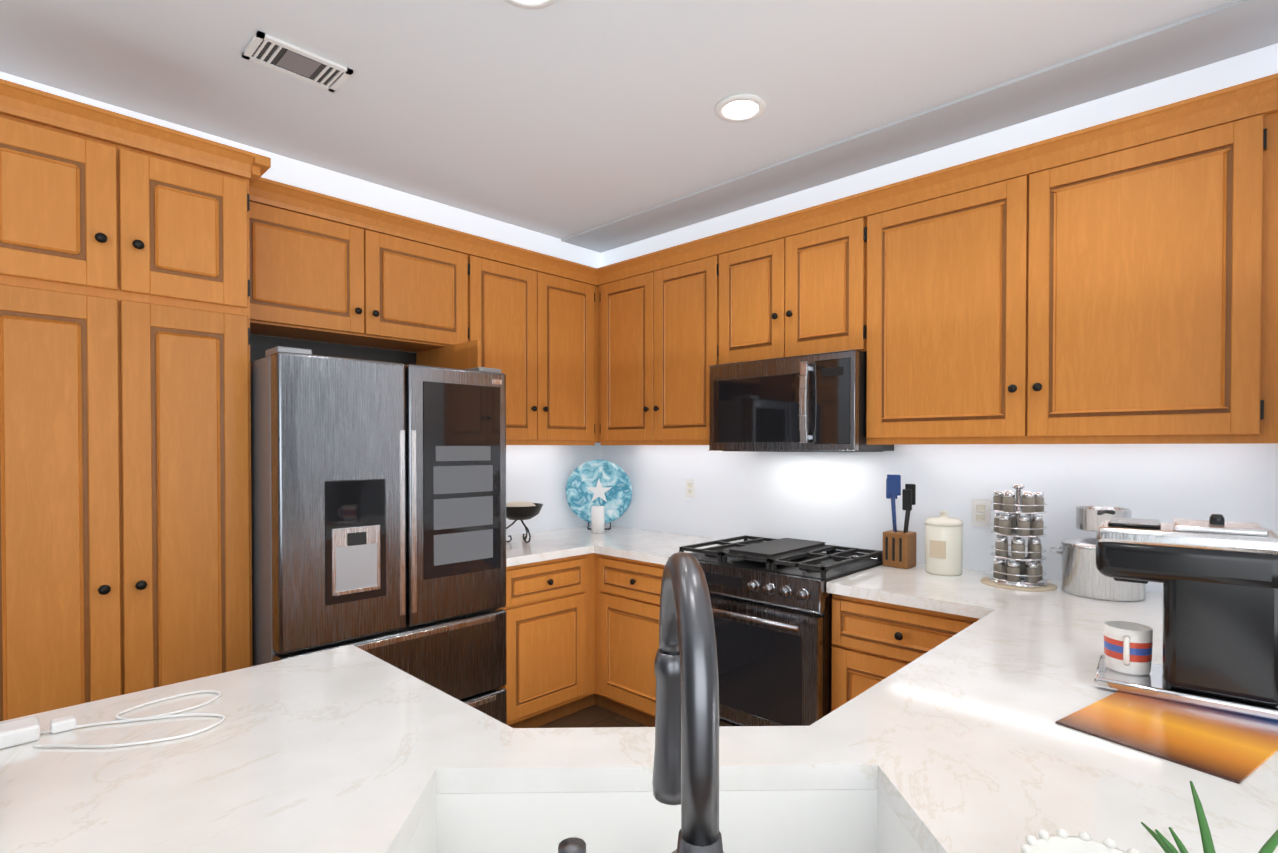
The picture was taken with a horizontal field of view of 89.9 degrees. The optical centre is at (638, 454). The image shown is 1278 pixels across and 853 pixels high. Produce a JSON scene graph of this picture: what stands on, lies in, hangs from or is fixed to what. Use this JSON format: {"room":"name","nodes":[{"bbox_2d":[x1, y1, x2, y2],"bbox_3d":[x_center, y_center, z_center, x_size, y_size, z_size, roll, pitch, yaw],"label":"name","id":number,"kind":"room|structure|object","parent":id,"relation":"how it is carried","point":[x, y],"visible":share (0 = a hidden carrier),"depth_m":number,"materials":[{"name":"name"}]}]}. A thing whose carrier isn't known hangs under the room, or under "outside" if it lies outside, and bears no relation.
{"room":"kitchen","nodes":[
{"label":"kitchen","id":0,"kind":"room"},
{"bbox_2d":[0,72,600,534],"bbox_3d":[-2.062,0.032,2.524,0.120,2.750,5.320,1,1,44],"label":"wall","id":1,"kind":"structure","parent":0,"point":[538,474],"depth_m":3.75,"materials":[{"name":"white paint"}]},
{"bbox_2d":[249,189,468,352],"bbox_3d":[-1.331,-0.778,2.949,0.329,0.500,1.046,1,1,44],"label":"upper cabinet","id":2,"kind":"object","parent":1,"relation":"attached to","point":[318,273],"depth_m":2.81,"materials":[{"name":"brown wood"}]},
{"bbox_2d":[469,245,584,444],"bbox_3d":[-0.675,-0.554,3.633,0.329,0.964,0.845,1,1,44],"label":"upper cabinet","id":3,"kind":"object","parent":1,"relation":"attached to","point":[528,317],"depth_m":3.50,"materials":[{"name":"brown wood"}]},
{"bbox_2d":[536,705,648,727],"bbox_3d":[-0.045,1.454,0.598,5.720,0.050,5.320,1,1,44],"label":"floor","id":4,"kind":"structure","parent":0,"point":[594,716],"depth_m":3.36,"materials":[{"name":"brown wood"}]},
{"bbox_2d":[0,79,270,721],"bbox_3d":[-1.807,0.184,2.218,0.671,2.452,0.780,1,1,44],"label":"pantry","id":5,"kind":"object","parent":4,"relation":"on","point":[125,489],"visible":0.85,"depth_m":1.99,"materials":[{"name":"brown wood"}]},
{"bbox_2d":[250,334,480,368],"bbox_3d":[-1.271,0.439,2.831,0.598,1.928,0.939,1,1,44],"label":"panel","id":6,"kind":"object","parent":4,"relation":"on","point":[466,355],"visible":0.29,"depth_m":3.06,"materials":[{"name":"brown wood"}]},
{"bbox_2d":[250,346,506,724],"bbox_3d":[-1.171,0.518,2.720,0.840,1.772,0.896,1,1,44],"label":"refrigerator","id":7,"kind":"object","parent":4,"relation":"on","point":[378,509],"visible":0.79,"depth_m":2.37,"materials":[{"name":"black metal"}]},
{"bbox_2d":[501,556,576,727],"bbox_3d":[-0.717,0.960,3.390,0.627,0.874,0.618,1,1,44],"label":"base cabinet","id":8,"kind":"object","parent":4,"relation":"on","point":[541,606],"depth_m":3.19,"materials":[{"name":"brown wood"}]},
{"bbox_2d":[601,554,664,726],"bbox_3d":[0.191,0.959,3.433,0.556,0.874,0.657,1,1,44],"label":"base cabinet","id":9,"kind":"object","parent":4,"relation":"on","point":[630,589],"depth_m":3.26,"materials":[{"name":"brown wood"}]},
{"bbox_2d":[506,525,739,566],"bbox_3d":[-0.270,0.501,3.426,1.216,0.040,1.298,1,1,44],"label":"countertop","id":10,"kind":"structure","parent":9,"relation":"on","point":[656,547],"depth_m":3.42,"materials":[{"name":"stone"}]},
{"bbox_2d":[506,501,542,542],"bbox_3d":[-0.652,0.368,3.503,0.256,0.225,0.256,1,1,44],"label":"bowl","id":11,"kind":"object","parent":10,"relation":"on","point":[520,510],"visible":0.85,"depth_m":3.43,"materials":[{"name":"grey metal"}]},
{"bbox_2d":[591,506,604,532],"bbox_3d":[-0.249,0.396,3.893,0.080,0.160,0.080,1,1,44],"label":"candle","id":12,"kind":"object","parent":10,"relation":"on","point":[597,519],"visible":1,"depth_m":3.86,"materials":[{"name":"white wax"}]},
{"bbox_2d":[679,535,882,725],"bbox_3d":[0.620,0.910,2.921,0.774,0.984,0.751,1,1,44],"label":"gas range","id":13,"kind":"object","parent":4,"relation":"on","point":[771,601],"visible":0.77,"depth_m":2.62,"materials":[{"name":"black metal"}]},
{"bbox_2d":[830,594,979,711],"bbox_3d":[1.144,0.970,2.516,0.548,0.874,0.657,1,1,44],"label":"base cabinet","id":14,"kind":"object","parent":4,"relation":"on","point":[874,642],"visible":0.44,"depth_m":2.31,"materials":[{"name":"brown wood"}]},
{"bbox_2d":[0,563,1277,852],"bbox_3d":[0.377,0.523,1.541,1.834,0.040,3.118,1,1,44],"label":"countertop","id":15,"kind":"structure","parent":14,"relation":"on","point":[960,741],"depth_m":1.07,"materials":[{"name":"stone"}]},
{"bbox_2d":[0,690,225,748],"bbox_3d":[-0.953,0.492,1.168,0.237,0.028,0.358,1,1,44],"label":"charger","id":16,"kind":"object","parent":15,"relation":"on","point":[19,732],"visible":1,"depth_m":1.16,"materials":[{"name":"white plastic"}]},
{"bbox_2d":[403,789,923,852],"bbox_3d":[0.035,0.672,0.810,0.752,0.241,0.499,0,1,-1],"label":"sink","id":17,"kind":"object","parent":15,"relation":"in","point":[819,821],"visible":0.7,"depth_m":1.04,"materials":[{"name":"white ceramic"}]},
{"bbox_2d":[558,837,585,852],"bbox_3d":[-0.071,0.595,0.682,0.040,0.364,0.040,1,1,44],"label":"soap dispenser","id":18,"kind":"object","parent":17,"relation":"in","point":[573,845],"visible":1,"depth_m":0.68,"materials":[{"name":"grey metal"}]},
{"bbox_2d":[652,552,723,852],"bbox_3d":[0.025,0.297,0.520,0.091,0.433,0.216,0,1,-4],"label":"faucet","id":19,"kind":"object","parent":15,"relation":"on","point":[686,766],"visible":1,"depth_m":0.45,"materials":[{"name":"grey metal"}]},
{"bbox_2d":[883,474,915,568],"bbox_3d":[1.134,0.288,2.794,0.141,0.400,0.102,1,1,44],"label":"block","id":20,"kind":"object","parent":15,"relation":"on","point":[899,548],"visible":1,"depth_m":2.76,"materials":[{"name":"brown wood"}]},
{"bbox_2d":[925,510,962,575],"bbox_3d":[1.259,0.361,2.648,0.144,0.258,0.144,1,1,44],"label":"canister","id":21,"kind":"object","parent":15,"relation":"on","point":[943,543],"visible":1,"depth_m":2.59,"materials":[{"name":"beige ceramic"}]},
{"bbox_2d":[980,484,1056,590],"bbox_3d":[1.437,0.302,2.428,0.250,0.380,0.250,1,1,44],"label":"spice rack","id":22,"kind":"object","parent":15,"relation":"on","point":[1020,573],"visible":1,"depth_m":2.38,"materials":[{"name":"silver metal"}]},
{"bbox_2d":[1020,828,1139,852],"bbox_3d":[0.514,0.485,0.716,0.151,0.052,0.153,1,1,44],"label":"decorative bowl","id":23,"kind":"object","parent":15,"relation":"on","point":[1061,841],"visible":1,"depth_m":0.77,"materials":[{"name":"white ceramic"}]},
{"bbox_2d":[1051,506,1145,601],"bbox_3d":[1.597,0.336,2.220,0.318,0.318,0.377,1,1,44],"label":"pots","id":24,"kind":"object","parent":15,"relation":"on","point":[1082,576],"visible":0.52,"depth_m":2.21,"materials":[{"name":"silver metal"}]},
{"bbox_2d":[1055,691,1277,783],"bbox_3d":[1.039,0.504,1.216,0.440,0.003,0.260,0,1,-33],"label":"place mat","id":25,"kind":"object","parent":15,"relation":"on","point":[1236,748],"visible":0.73,"depth_m":1.16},
{"bbox_2d":[1094,514,1277,721],"bbox_3d":[1.158,0.312,1.357,0.304,0.377,0.200,1,1,39],"label":"coffee maker","id":26,"kind":"object","parent":25,"relation":"on","point":[1216,575],"visible":1,"depth_m":1.27,"materials":[{"name":"black plastic"}]},
{"bbox_2d":[1104,620,1152,674],"bbox_3d":[1.072,0.428,1.406,0.087,0.098,0.121,1,1,39],"label":"mug","id":27,"kind":"object","parent":26,"relation":"on","point":[1128,645],"visible":1,"depth_m":1.39,"materials":[{"name":"white ceramic"}]},
{"bbox_2d":[1141,781,1277,852],"bbox_3d":[0.535,0.423,0.580,0.142,0.181,0.187,1,1,44],"label":"succulent","id":28,"kind":"object","parent":15,"relation":"on","point":[1270,845],"visible":1,"depth_m":0.61,"materials":[{"name":"green plant"}]},
{"bbox_2d":[0,0,1277,252],"bbox_3d":[-0.045,-1.345,0.567,5.720,0.072,5.320,1,1,44],"label":"ceiling","id":29,"kind":"structure","parent":0,"point":[562,118],"depth_m":2.29,"materials":[{"name":"white paint"}]},
{"bbox_2d":[242,31,352,91],"bbox_3d":[-1.163,-1.334,2.188,0.178,0.010,0.295,1,1,44],"label":"ceiling vent","id":30,"kind":"object","parent":29,"relation":"in","point":[273,53],"visible":1,"depth_m":2.18,"materials":[{"name":"white metal"}]},
{"bbox_2d":[505,0,556,8],"bbox_3d":[-0.316,-1.329,1.814,0.196,0.011,0.196,1,1,44],"label":"recessed light","id":31,"kind":"object","parent":29,"relation":"in","point":[532,4],"visible":1,"depth_m":1.88,"materials":[{"name":"white plastic"}]},
{"bbox_2d":[715,94,765,121],"bbox_3d":[0.392,-1.336,2.478,0.196,0.011,0.196,1,1,44],"label":"recessed light","id":32,"kind":"object","parent":29,"relation":"in","point":[739,107],"visible":1,"depth_m":2.47,"materials":[{"name":"white plastic"}]},
{"bbox_2d":[601,43,1277,593],"bbox_3d":[1.009,0.024,3.177,3.400,2.750,0.120,1,1,44],"label":"wall","id":33,"kind":"structure","parent":0,"point":[837,499],"depth_m":2.77,"materials":[{"name":"white paint"}]},
{"bbox_2d":[605,241,728,444],"bbox_3d":[0.217,-0.553,3.614,0.944,0.964,0.334,1,1,44],"label":"upper cabinet","id":34,"kind":"object","parent":33,"relation":"attached to","point":[667,321],"depth_m":3.47,"materials":[{"name":"brown wood"}]},
{"bbox_2d":[686,479,694,498],"bbox_3d":[0.301,0.203,3.770,0.076,0.116,0.011,1,1,44],"label":"wall outlet","id":35,"kind":"object","parent":33,"relation":"attached to","point":[690,488],"visible":1,"depth_m":3.77,"materials":[{"name":"white plastic"}]},
{"bbox_2d":[729,205,864,362],"bbox_3d":[0.781,-0.735,3.069,0.770,0.588,0.334,1,1,44],"label":"upper cabinet","id":36,"kind":"object","parent":33,"relation":"attached to","point":[799,289],"depth_m":2.90,"materials":[{"name":"brown wood"}]},
{"bbox_2d":[708,350,893,451],"bbox_3d":[0.739,-0.225,3.033,0.768,0.423,0.452,1,1,44],"label":"over-the-range microwave","id":37,"kind":"object","parent":36,"relation":"attached to","point":[810,403],"visible":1,"depth_m":2.85,"materials":[{"name":"black metal"}]},
{"bbox_2d":[971,498,990,527],"bbox_3d":[1.432,0.245,2.682,0.076,0.116,0.011,1,1,44],"label":"wall outlet","id":38,"kind":"object","parent":33,"relation":"attached to","point":[981,512],"visible":1,"depth_m":2.68,"materials":[{"name":"white plastic"}]},
{"bbox_2d":[865,93,1277,444],"bbox_3d":[1.484,-0.540,2.395,1.331,0.964,0.334,1,1,44],"label":"upper cabinet","id":39,"kind":"object","parent":33,"relation":"attached to","point":[1111,281],"depth_m":2.15,"materials":[{"name":"brown wood"}]},
{"bbox_3d":[-0.252,0.470,4.035,0.104,0.008,0.104,1,1,44],"label":"platter","id":40,"kind":"object","parent":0,"visible":0},
{"bbox_2d":[565,459,631,528],"bbox_3d":[-0.252,0.251,4.045,0.420,0.440,0.129,0,1,-1],"label":"platter","id":41,"kind":"object","parent":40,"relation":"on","point":[606,484],"visible":0.96,"depth_m":4.03,"materials":[{"name":"ceramic"}]}
]}

